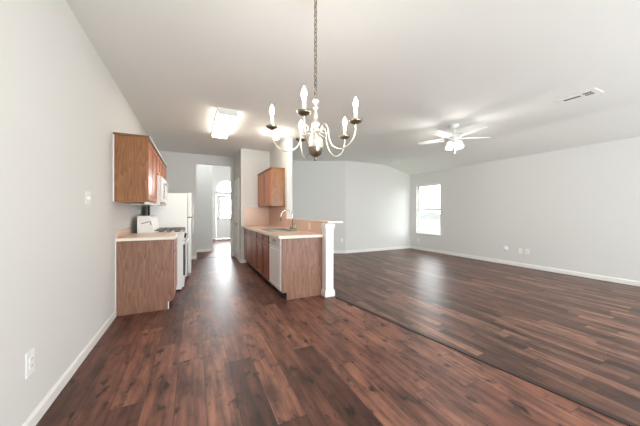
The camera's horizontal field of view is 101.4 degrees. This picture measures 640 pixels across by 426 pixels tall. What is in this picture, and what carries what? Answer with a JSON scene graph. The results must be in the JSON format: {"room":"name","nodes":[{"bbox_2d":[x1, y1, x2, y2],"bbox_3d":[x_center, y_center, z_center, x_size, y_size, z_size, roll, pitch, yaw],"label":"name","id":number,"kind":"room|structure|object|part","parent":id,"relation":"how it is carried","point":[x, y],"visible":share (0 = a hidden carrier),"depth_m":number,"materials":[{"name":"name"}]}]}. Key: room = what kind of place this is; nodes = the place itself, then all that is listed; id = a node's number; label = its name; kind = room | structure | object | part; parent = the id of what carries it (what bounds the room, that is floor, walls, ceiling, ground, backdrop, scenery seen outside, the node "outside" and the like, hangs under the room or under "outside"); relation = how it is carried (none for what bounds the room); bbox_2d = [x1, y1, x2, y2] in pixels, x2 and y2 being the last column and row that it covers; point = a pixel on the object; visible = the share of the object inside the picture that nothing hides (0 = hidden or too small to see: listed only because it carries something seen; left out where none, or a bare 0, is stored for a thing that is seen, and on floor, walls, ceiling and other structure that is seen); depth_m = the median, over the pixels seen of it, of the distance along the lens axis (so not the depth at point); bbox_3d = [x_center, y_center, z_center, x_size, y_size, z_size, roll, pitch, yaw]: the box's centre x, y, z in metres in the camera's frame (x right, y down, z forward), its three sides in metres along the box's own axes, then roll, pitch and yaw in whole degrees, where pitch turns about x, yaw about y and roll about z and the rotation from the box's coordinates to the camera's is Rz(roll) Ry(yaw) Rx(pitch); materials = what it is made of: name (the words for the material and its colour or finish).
{"room":"dining area","nodes":[
{"label":"dining area","id":0,"kind":"room"},
{"bbox_2d":[0,0,147,425],"bbox_3d":[-3.159,-0.500,4.460,0.120,3.500,15.620,0,0,-26],"label":"wall","id":1,"kind":"structure","parent":0,"point":[61,108],"depth_m":1.74,"materials":[{"name":"white paint"}]},
{"bbox_2d":[25,347,34,378],"bbox_3d":[-1.658,0.864,1.502,0.010,0.140,0.085,0,0,-26],"label":"wall outlet","id":2,"kind":"object","parent":1,"relation":"attached to","point":[30,356],"visible":1,"depth_m":1.49,"materials":[{"name":"white plastic"}]},
{"bbox_2d":[22,310,115,425],"bbox_3d":[-1.099,1.208,0.349,0.014,0.085,6.185,0,0,-26],"label":"baseboard","id":3,"kind":"structure","parent":1,"relation":"attached to","point":[39,411],"depth_m":1.88,"materials":[{"name":"white paint"}]},
{"bbox_2d":[85,191,90,204],"bbox_3d":[-2.053,-0.125,2.329,0.017,0.118,0.115,0,0,-26],"label":"light switch","id":4,"kind":"object","parent":1,"relation":"attached to","point":[87,193],"visible":1,"depth_m":2.31,"materials":[{"name":"white plastic"}]},
{"bbox_2d":[113,132,157,205],"bbox_3d":[-2.431,-0.515,3.508,0.362,0.835,0.863,0,0,-26],"label":"upper cabinet","id":5,"kind":"object","parent":1,"relation":"attached to","point":[134,155],"visible":1,"depth_m":3.15,"materials":[{"name":"brown wood"}]},
{"bbox_3d":[-2.434,-0.918,3.509,0.358,0.026,0.860,0,0,-26],"label":"crown moulding","id":6,"kind":"part","parent":5,"relation":"part of","materials":[{"name":"brown wood"}]},
{"bbox_3d":[-2.200,-0.509,3.393,0.018,0.731,0.392,0,0,-26],"label":"door","id":7,"kind":"part","parent":5,"relation":"part of","materials":[{"name":"red wood"}]},
{"bbox_3d":[-2.384,-0.509,3.775,0.018,0.731,0.392,0,0,-26],"label":"door","id":8,"kind":"part","parent":5,"relation":"part of","materials":[{"name":"red wood"}]},
{"bbox_2d":[156,151,162,176],"bbox_3d":[-2.786,-0.749,4.243,0.362,0.368,0.760,0,0,-26],"label":"upper cabinet","id":9,"kind":"object","parent":1,"relation":"attached to","point":[159,157],"visible":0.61,"depth_m":4.25,"materials":[{"name":"brown wood"}]},
{"bbox_2d":[130,175,167,205],"bbox_3d":[-2.743,-0.335,4.264,0.448,0.450,0.745,0,0,-26],"label":"microwave","id":10,"kind":"object","parent":9,"relation":"attached to","point":[162,185],"visible":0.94,"depth_m":4.03,"materials":[{"name":"white plastic"}]},
{"bbox_3d":[-2.546,-0.345,4.245,0.033,0.390,0.540,0,0,-26],"label":"door","id":11,"kind":"part","parent":10,"relation":"part of","materials":[{"name":"white plastic"}]},
{"bbox_3d":[-2.561,-0.731,4.140,0.018,0.288,0.348,0,0,-26],"label":"door","id":12,"kind":"part","parent":9,"relation":"part of","materials":[{"name":"red wood"}]},
{"bbox_3d":[-2.726,-0.731,4.482,0.018,0.288,0.348,0,0,-26],"label":"door","id":13,"kind":"part","parent":9,"relation":"part of","materials":[{"name":"red wood"}]},
{"bbox_2d":[162,160,166,180],"bbox_3d":[-3.122,-0.742,4.938,0.362,0.383,0.776,0,0,-26],"label":"upper cabinet","id":14,"kind":"object","parent":1,"relation":"attached to","point":[164,165],"visible":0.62,"depth_m":4.94,"materials":[{"name":"brown wood"}]},
{"bbox_3d":[-2.894,-0.724,4.830,0.018,0.303,0.352,0,0,-26],"label":"door","id":15,"kind":"part","parent":14,"relation":"part of","materials":[{"name":"red wood"}]},
{"bbox_2d":[159,151,233,255],"bbox_3d":[-2.975,-0.500,7.214,2.605,3.500,0.120,0,0,-26],"label":"wall","id":16,"kind":"structure","parent":0,"point":[181,167],"depth_m":6.94,"materials":[{"name":"white paint"}]},
{"bbox_2d":[196,164,212,248],"bbox_3d":[-4.074,-0.500,8.094,1.390,3.500,0.120,0,0,-26],"label":"wall","id":17,"kind":"structure","parent":0,"point":[204,173],"depth_m":8.24,"materials":[{"name":"white paint"}]},
{"bbox_2d":[196,249,212,251],"bbox_3d":[-4.045,1.208,8.033,1.390,0.085,0.014,0,0,-26],"label":"baseboard","id":18,"kind":"structure","parent":17,"relation":"attached to","point":[197,250],"depth_m":8.22,"materials":[{"name":"white paint"}]},
{"bbox_2d":[213,165,230,236],"bbox_3d":[-4.077,-0.500,12.606,2.780,3.500,0.150,0,0,-26],"label":"wall","id":19,"kind":"structure","parent":0,"point":[219,172],"depth_m":12.19,"materials":[{"name":"white paint"}]},
{"bbox_2d":[215,193,230,238],"bbox_3d":[-4.412,0.185,12.370,1.040,2.130,0.115,0,0,-26],"label":"door","id":20,"kind":"structure","parent":19,"relation":"in","point":[222,225],"depth_m":12.27,"materials":[{"name":"white paint"}]},
{"bbox_3d":[-4.415,0.735,12.376,0.670,0.630,0.010,0,0,-26],"label":"panel moulding","id":21,"kind":"part","parent":20,"relation":"part of","materials":[{"name":"white paint"}]},
{"bbox_2d":[216,179,230,192],"bbox_3d":[-4.441,-1.218,12.430,0.910,0.595,0.150,0,0,-26],"label":"window","id":22,"kind":"structure","parent":19,"relation":"in","point":[218,182],"depth_m":12.24,"materials":[{"name":"white paint"}]},
{"bbox_2d":[234,151,239,257],"bbox_3d":[-2.158,-0.175,6.981,0.095,2.850,1.010,0,0,-26],"label":"wall","id":23,"kind":"structure","parent":0,"point":[237,157],"depth_m":6.76,"materials":[{"name":"white paint"}]},
{"bbox_2d":[234,178,238,260],"bbox_3d":[-2.261,0.193,7.004,0.072,2.115,0.830,0,0,-26],"label":"door","id":24,"kind":"structure","parent":23,"relation":"in","point":[236,182],"depth_m":6.95,"materials":[{"name":"white paint"}]},
{"bbox_3d":[-2.234,0.222,7.017,0.012,2.033,0.700,0,0,-26],"label":"panel","id":25,"kind":"part","parent":24,"relation":"part of","materials":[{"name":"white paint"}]},
{"bbox_3d":[-2.242,0.200,7.013,0.006,1.800,0.540,0,0,-26],"label":"panel moulding","id":26,"kind":"part","parent":24,"relation":"part of","materials":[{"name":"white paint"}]},
{"bbox_2d":[240,149,269,259],"bbox_3d":[-1.635,-0.175,6.612,0.715,2.850,0.110,0,0,-26],"label":"wall","id":27,"kind":"structure","parent":0,"point":[252,162],"depth_m":6.50,"materials":[{"name":"white paint"}]},
{"bbox_2d":[270,138,291,218],"bbox_3d":[-1.282,-0.175,6.841,0.120,2.850,2.965,0,0,-26],"label":"wall partition","id":28,"kind":"structure","parent":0,"point":[278,158],"depth_m":5.52,"materials":[{"name":"white paint"}]},
{"bbox_2d":[257,167,284,206],"bbox_3d":[-1.159,-0.533,6.082,0.317,0.816,1.247,0,0,-26],"label":"upper cabinet","id":29,"kind":"object","parent":28,"relation":"attached to","point":[271,181],"visible":1,"depth_m":5.58,"materials":[{"name":"brown wood"}]},
{"bbox_3d":[-1.420,-0.516,6.302,0.018,0.738,0.583,0,0,-26],"label":"door","id":30,"kind":"part","parent":29,"relation":"part of","materials":[{"name":"red wood"}]},
{"bbox_3d":[-1.153,-0.516,5.748,0.018,0.738,0.583,0,0,-26],"label":"door","id":31,"kind":"part","parent":29,"relation":"part of","materials":[{"name":"red wood"}]},
{"bbox_3d":[-1.159,-0.928,6.082,0.317,0.026,1.247,0,0,-26],"label":"crown moulding","id":32,"kind":"part","parent":29,"relation":"part of","materials":[{"name":"brown wood"}]},
{"bbox_2d":[244,206,322,233],"bbox_3d":[-0.906,0.106,5.206,0.654,0.457,3.054,0,0,-26],"label":"backsplash","id":33,"kind":"structure","parent":28,"relation":"attached to","point":[252,215],"depth_m":6.36,"materials":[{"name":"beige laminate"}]},
{"bbox_3d":[-1.580,0.106,6.572,0.629,0.456,0.010,0,0,-26],"label":"pantry panel","id":34,"kind":"part","parent":33,"relation":"part of","materials":[{"name":"pink laminate"}]},
{"bbox_3d":[-0.993,0.106,6.092,0.010,0.456,1.364,0,0,-26],"label":"partition panel","id":35,"kind":"part","parent":33,"relation":"part of","materials":[{"name":"pink laminate"}]},
{"bbox_3d":[-0.321,0.255,4.725,0.018,0.160,1.679,0,0,-26],"label":"bar panel","id":36,"kind":"part","parent":33,"relation":"part of","materials":[{"name":"pink laminate"}]},
{"bbox_2d":[292,161,345,250],"bbox_3d":[-0.453,-0.200,7.984,2.450,2.900,0.120,0,0,0],"label":"wall","id":37,"kind":"structure","parent":0,"point":[318,187],"depth_m":7.92,"materials":[{"name":"white paint"}]},
{"bbox_2d":[36,238,639,425],"bbox_3d":[0.315,1.250,6.138,7.835,0.001,15.620,0,0,-26],"label":"floor","id":38,"kind":"structure","parent":0,"point":[228,349],"depth_m":2.31,"materials":[{"name":"brown wood"}]},
{"bbox_2d":[115,238,176,315],"bbox_3d":[-2.338,0.802,3.609,0.616,0.895,0.777,0,0,-26],"label":"base cabinet","id":39,"kind":"object","parent":38,"relation":"on","point":[146,270],"visible":0.93,"depth_m":3.26,"materials":[{"name":"brown wood"}]},
{"bbox_2d":[115,228,178,241],"bbox_3d":[-2.329,0.291,3.612,0.636,0.123,0.800,0,0,-26],"label":"countertop","id":40,"kind":"structure","parent":39,"relation":"on","point":[124,234],"depth_m":3.36,"materials":[{"name":"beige laminate"}]},
{"bbox_3d":[-1.991,0.450,3.578,0.018,0.140,0.363,0,0,-26],"label":"drawer","id":41,"kind":"part","parent":39,"relation":"part of","materials":[{"name":"brown wood"}]},
{"bbox_3d":[-1.991,0.835,3.578,0.018,0.590,0.363,0,0,-26],"label":"door","id":42,"kind":"part","parent":39,"relation":"part of","materials":[{"name":"brown wood"}]},
{"bbox_3d":[-2.155,0.835,3.918,0.018,0.590,0.358,0,0,-26],"label":"door","id":43,"kind":"part","parent":39,"relation":"part of","materials":[{"name":"brown wood"}]},
{"bbox_2d":[137,215,188,290],"bbox_3d":[-2.567,0.655,4.357,0.676,1.190,0.734,0,0,-26],"label":"range","id":44,"kind":"object","parent":38,"relation":"on","point":[148,223],"visible":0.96,"depth_m":4.13,"materials":[{"name":"white metal"}]},
{"bbox_2d":[155,230,184,233],"bbox_3d":[-2.585,0.332,4.348,0.605,0.024,0.734,0,0,-26],"label":"cooktop","id":45,"kind":"object","parent":44,"relation":"in","point":[180,231],"depth_m":4.23,"materials":[{"name":"white metal"}]},
{"bbox_3d":[-2.326,1.107,4.474,0.032,0.165,0.720,0,0,-26],"label":"drawer","id":46,"kind":"part","parent":44,"relation":"part of","materials":[{"name":"white metal"}]},
{"bbox_3d":[-2.324,0.738,4.474,0.035,0.555,0.720,0,0,-26],"label":"oven door","id":47,"kind":"part","parent":44,"relation":"part of","materials":[{"name":"white metal"}]},
{"bbox_2d":[148,193,193,278],"bbox_3d":[-2.881,0.445,5.127,0.740,1.610,0.740,0,0,-26],"label":"refrigerator","id":48,"kind":"object","parent":38,"relation":"on","point":[176,212],"visible":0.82,"depth_m":4.84,"materials":[{"name":"white metal"}]},
{"bbox_3d":[-2.615,0.629,5.256,0.060,1.042,0.740,0,0,-26],"label":"fridge door","id":49,"kind":"part","parent":48,"relation":"part of","materials":[{"name":"white metal"}]},
{"bbox_3d":[-2.615,-0.133,5.256,0.060,0.455,0.740,0,0,-26],"label":"freezer door","id":50,"kind":"part","parent":48,"relation":"part of","materials":[{"name":"white metal"}]},
{"bbox_2d":[244,228,254,268],"bbox_3d":[-1.386,0.814,6.163,0.648,0.872,0.901,0,0,-26],"label":"base cabinet","id":51,"kind":"object","parent":38,"relation":"on","point":[247,233],"visible":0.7,"depth_m":5.99,"materials":[{"name":"brown wood"}]},
{"bbox_3d":[-1.653,0.764,6.034,0.020,0.772,0.901,0,0,-26],"label":"frame","id":52,"kind":"part","parent":51,"relation":"part of","materials":[{"name":"brown wood"}]},
{"bbox_3d":[-1.617,0.464,5.915,0.018,0.128,0.608,0,0,-26],"label":"drawer","id":53,"kind":"part","parent":51,"relation":"part of","materials":[{"name":"brown wood"}]},
{"bbox_3d":[-1.617,0.843,5.915,0.018,0.565,0.608,0,0,-26],"label":"door","id":54,"kind":"part","parent":51,"relation":"part of","materials":[{"name":"brown wood"}]},
{"bbox_2d":[242,225,322,238],"bbox_3d":[-0.934,0.355,5.173,0.693,0.041,3.091,0,0,-26],"label":"countertop","id":55,"kind":"structure","parent":51,"relation":"on","point":[257,228],"depth_m":4.17,"materials":[{"name":"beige laminate"}]},
{"bbox_2d":[262,228,295,231],"bbox_3d":[-0.782,0.417,4.864,0.470,0.175,0.790,0,0,-26],"label":"sink","id":56,"kind":"object","parent":55,"relation":"in","point":[274,229],"visible":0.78,"depth_m":4.90,"materials":[{"name":"grey metal"}]},
{"bbox_2d":[280,210,294,229],"bbox_3d":[-0.615,0.146,4.922,0.258,0.376,0.305,0,0,-26],"label":"faucet","id":57,"kind":"object","parent":55,"relation":"on","point":[292,227],"visible":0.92,"depth_m":4.93,"materials":[{"name":"silver metal"}]},
{"bbox_2d":[251,231,260,274],"bbox_3d":[-1.071,0.814,5.510,0.648,0.872,0.541,0,0,-26],"label":"base cabinet","id":58,"kind":"object","parent":38,"relation":"on","point":[253,233],"visible":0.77,"depth_m":5.33,"materials":[{"name":"brown wood"}]},
{"bbox_3d":[-1.355,0.464,5.373,0.018,0.128,0.493,0,0,-26],"label":"drawer","id":59,"kind":"part","parent":58,"relation":"part of","materials":[{"name":"brown wood"}]},
{"bbox_3d":[-1.355,0.843,5.373,0.018,0.565,0.493,0,0,-26],"label":"door","id":60,"kind":"part","parent":58,"relation":"part of","materials":[{"name":"brown wood"}]},
{"bbox_2d":[257,232,266,280],"bbox_3d":[-0.846,0.814,5.044,0.648,0.872,0.486,0,0,-26],"label":"base cabinet","id":61,"kind":"object","parent":38,"relation":"on","point":[259,235],"visible":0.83,"depth_m":4.88,"materials":[{"name":"brown wood"}]},
{"bbox_3d":[-1.130,0.464,4.907,0.018,0.128,0.438,0,0,-26],"label":"drawer","id":62,"kind":"part","parent":61,"relation":"part of","materials":[{"name":"brown wood"}]},
{"bbox_3d":[-1.130,0.843,4.907,0.018,0.565,0.438,0,0,-26],"label":"door","id":63,"kind":"part","parent":61,"relation":"part of","materials":[{"name":"brown wood"}]},
{"bbox_2d":[263,234,271,284],"bbox_3d":[-0.646,0.814,4.630,0.648,0.872,0.426,0,0,-26],"label":"base cabinet","id":64,"kind":"object","parent":38,"relation":"on","point":[265,237],"visible":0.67,"depth_m":4.47,"materials":[{"name":"brown wood"}]},
{"bbox_3d":[-0.930,0.464,4.493,0.018,0.128,0.378,0,0,-26],"label":"drawer","id":65,"kind":"part","parent":64,"relation":"part of","materials":[{"name":"brown wood"}]},
{"bbox_3d":[-0.930,0.843,4.493,0.018,0.565,0.378,0,0,-26],"label":"door","id":66,"kind":"part","parent":64,"relation":"part of","materials":[{"name":"brown wood"}]},
{"bbox_2d":[269,236,285,298],"bbox_3d":[-0.419,0.815,4.124,0.629,0.870,0.637,0,0,-26],"label":"dishwasher","id":67,"kind":"object","parent":38,"relation":"on","point":[275,245],"visible":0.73,"depth_m":3.94,"materials":[{"name":"white plastic"}]},
{"bbox_3d":[-0.676,0.815,4.009,0.042,0.640,0.608,0,0,-26],"label":"door","id":68,"kind":"part","parent":67,"relation":"part of","materials":[{"name":"white metal"}]},
{"bbox_3d":[-0.679,0.436,4.007,0.048,0.104,0.608,0,0,-26],"label":"control panel","id":69,"kind":"part","parent":67,"relation":"part of","materials":[{"name":"white plastic"}]},
{"bbox_3d":[-0.642,1.196,4.026,0.015,0.108,0.608,0,0,-26],"label":"toe plate","id":70,"kind":"part","parent":67,"relation":"part of","materials":[{"name":"black ceramic"}]},
{"bbox_2d":[282,237,321,299],"bbox_3d":[-0.249,0.814,3.840,0.640,0.872,0.022,0,0,-26],"label":"cabinet end panel","id":71,"kind":"object","parent":38,"relation":"on","point":[301,257],"visible":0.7,"depth_m":3.82,"materials":[{"name":"brown wood"}]},
{"bbox_2d":[321,223,334,297],"bbox_3d":[0.103,0.713,3.949,0.166,1.075,0.218,0,0,-26],"label":"column","id":72,"kind":"structure","parent":38,"relation":"on","point":[327,290],"depth_m":3.87,"materials":[{"name":"white paint"}]},
{"bbox_2d":[335,296,638,425],"bbox_3d":[1.860,1.246,1.486,0.042,0.007,5.726,0,0,-34],"label":"trim","id":73,"kind":"structure","parent":38,"relation":"on","point":[626,422],"depth_m":2.00,"materials":[{"name":"black wood"}]},
{"bbox_2d":[65,0,639,174],"bbox_3d":[1.402,-1.495,3.886,7.835,0.510,10.620,0,0,-26],"label":"ceiling","id":74,"kind":"structure","parent":0,"point":[411,70],"depth_m":2.87,"materials":[{"name":"white paint"}]},
{"bbox_2d":[212,107,237,138],"bbox_3d":[-1.688,-1.504,4.565,0.280,0.092,1.410,0,0,-26],"label":"ceiling light","id":75,"kind":"object","parent":74,"relation":"attached to","point":[225,118],"visible":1,"depth_m":4.29,"materials":[{"name":"white plastic"}]},
{"bbox_2d":[266,0,361,160],"bbox_3d":[-0.039,-0.951,1.824,0.647,1.198,0.625,0,0,-26],"label":"chandelier","id":76,"kind":"object","parent":74,"relation":"hanging from","point":[315,144],"visible":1,"depth_m":1.77,"materials":[{"name":"silver metal"}]},
{"bbox_3d":[-0.189,-0.501,1.783,0.282,0.191,0.010,0,0,-6],"label":"arm","id":77,"kind":"part","parent":76,"relation":"part of","materials":[{"name":"silver metal"}]},
{"bbox_3d":[-0.095,-0.501,1.945,0.010,0.192,0.282,0,0,-24],"label":"arm","id":78,"kind":"part","parent":76,"relation":"part of","materials":[{"name":"silver metal"}]},
{"bbox_3d":[-0.064,-0.501,1.644,0.010,0.192,0.282,0,0,12],"label":"arm","id":79,"kind":"part","parent":76,"relation":"part of","materials":[{"name":"silver metal"}]},
{"bbox_3d":[-0.031,-0.653,1.800,0.072,0.257,0.072,0,0,-26],"label":"stem","id":80,"kind":"part","parent":76,"relation":"part of","materials":[{"name":"silver metal"}]},
{"bbox_3d":[-0.031,-0.482,1.800,0.104,0.088,0.104,0,0,-26],"label":"globe","id":81,"kind":"part","parent":76,"relation":"part of","materials":[{"name":"white glass"}]},
{"bbox_3d":[-0.031,-1.139,1.800,0.021,0.722,0.021,0,0,-3],"label":"chain","id":82,"kind":"part","parent":76,"relation":"part of","materials":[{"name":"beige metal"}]},
{"bbox_3d":[-0.031,-0.395,1.800,0.102,0.090,0.102,0,0,-26],"label":"lamp shade","id":83,"kind":"part","parent":76,"relation":"part of","materials":[{"name":"gold metal"}]},
{"bbox_3d":[0.088,-0.501,1.906,0.282,0.192,0.010,0,0,-42],"label":"arm","id":84,"kind":"part","parent":76,"relation":"part of","materials":[{"name":"silver metal"}]},
{"bbox_3d":[0.107,-0.501,1.720,0.282,0.192,0.010,0,0,30],"label":"arm","id":85,"kind":"part","parent":76,"relation":"part of","materials":[{"name":"silver metal"}]},
{"bbox_2d":[418,123,490,146],"bbox_3d":[2.379,-1.295,4.628,1.194,0.510,1.192,0,0,-26],"label":"ceiling fan","id":86,"kind":"object","parent":74,"relation":"hanging from","point":[453,137],"visible":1,"depth_m":4.60,"materials":[{"name":"white metal"}]},
{"bbox_3d":[2.071,-1.315,4.904,0.460,0.033,0.131,0,0,37],"label":"blade","id":87,"kind":"part","parent":86,"relation":"part of","materials":[{"name":"white wood"}]},
{"bbox_3d":[2.063,-1.315,4.434,0.460,0.033,0.131,0,0,-35],"label":"blade","id":88,"kind":"part","parent":86,"relation":"part of","materials":[{"name":"white wood"}]},
{"bbox_3d":[2.507,-1.315,4.281,0.131,0.033,0.460,0,0,-17],"label":"blade","id":89,"kind":"part","parent":86,"relation":"part of","materials":[{"name":"white wood"}]},
{"bbox_3d":[2.790,-1.315,4.656,0.460,0.033,0.131,0,0,1],"label":"blade","id":90,"kind":"part","parent":86,"relation":"part of","materials":[{"name":"white wood"}]},
{"bbox_2d":[554,87,603,103],"bbox_3d":[3.445,-1.542,3.501,0.270,0.015,0.410,0,0,-26],"label":"ceiling vent","id":91,"kind":"object","parent":74,"relation":"in","point":[593,91],"visible":1,"depth_m":3.48,"materials":[{"name":"white metal"}]},
{"bbox_2d":[346,161,409,249],"bbox_3d":[1.921,-0.200,8.545,2.610,2.900,0.120,0,0,-26],"label":"wall","id":92,"kind":"structure","parent":0,"point":[377,195],"depth_m":8.43,"materials":[{"name":"white paint"}]},
{"bbox_2d":[346,246,409,252],"bbox_3d":[1.950,1.208,8.485,2.610,0.085,0.014,0,0,-26],"label":"baseboard","id":93,"kind":"structure","parent":92,"relation":"attached to","point":[400,247],"depth_m":8.42,"materials":[{"name":"white paint"}]},
{"bbox_2d":[410,136,639,280],"bbox_3d":[5.163,-0.200,4.992,0.140,2.900,9.340,0,0,-26],"label":"wall","id":94,"kind":"structure","parent":0,"point":[577,209],"depth_m":5.53,"materials":[{"name":"white paint"}]},
{"bbox_2d":[415,183,440,235],"bbox_3d":[3.486,-0.084,8.402,0.155,1.592,1.000,0,0,-26],"label":"window","id":95,"kind":"structure","parent":94,"relation":"in","point":[419,209],"depth_m":8.66,"materials":[{"name":"white paint"}]},
{"bbox_3d":[3.524,-0.075,8.420,0.041,0.060,0.850,0,0,-26],"label":"sash rail","id":96,"kind":"part","parent":95,"relation":"part of","materials":[{"name":"white paint"}]},
{"bbox_2d":[410,246,639,286],"bbox_3d":[5.094,1.208,4.958,0.014,0.085,9.100,0,0,-26],"label":"baseboard","id":97,"kind":"structure","parent":94,"relation":"attached to","point":[568,272],"depth_m":5.57,"materials":[{"name":"white paint"}]},
{"label":"outside","id":98,"kind":"structure","parent":0,"visible":0},
{"bbox_3d":[17.879,1.450,16.961,33.050,0.100,45.000,0,0,-26],"label":"lawn","id":99,"kind":"structure","parent":98,"visible":0},
{"bbox_2d":[420,219,439,232],"bbox_3d":[5.396,0.865,12.870,0.110,1.070,10.488,0,0,-26],"label":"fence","id":100,"kind":"object","parent":99,"relation":"on","point":[426,225],"visible":0.06,"depth_m":12.82,"materials":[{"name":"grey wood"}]},
{"bbox_2d":[420,211,439,219],"bbox_3d":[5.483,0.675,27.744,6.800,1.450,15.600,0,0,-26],"label":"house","id":101,"kind":"structure","parent":99,"relation":"on","point":[431,215],"depth_m":20.73,"materials":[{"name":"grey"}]},
{"bbox_3d":[-0.282,0.712,4.781,0.100,1.075,1.615,0,0,-26],"label":"wall","id":102,"kind":"structure","parent":0,"visible":0},
{"bbox_2d":[287,219,342,222],"bbox_3d":[-0.171,0.157,4.742,0.301,0.034,1.774,0,0,-26],"label":"bar ledge","id":103,"kind":"object","parent":102,"relation":"on","point":[300,220],"visible":0.98,"depth_m":4.35,"materials":[{"name":"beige laminate"}]}
]}

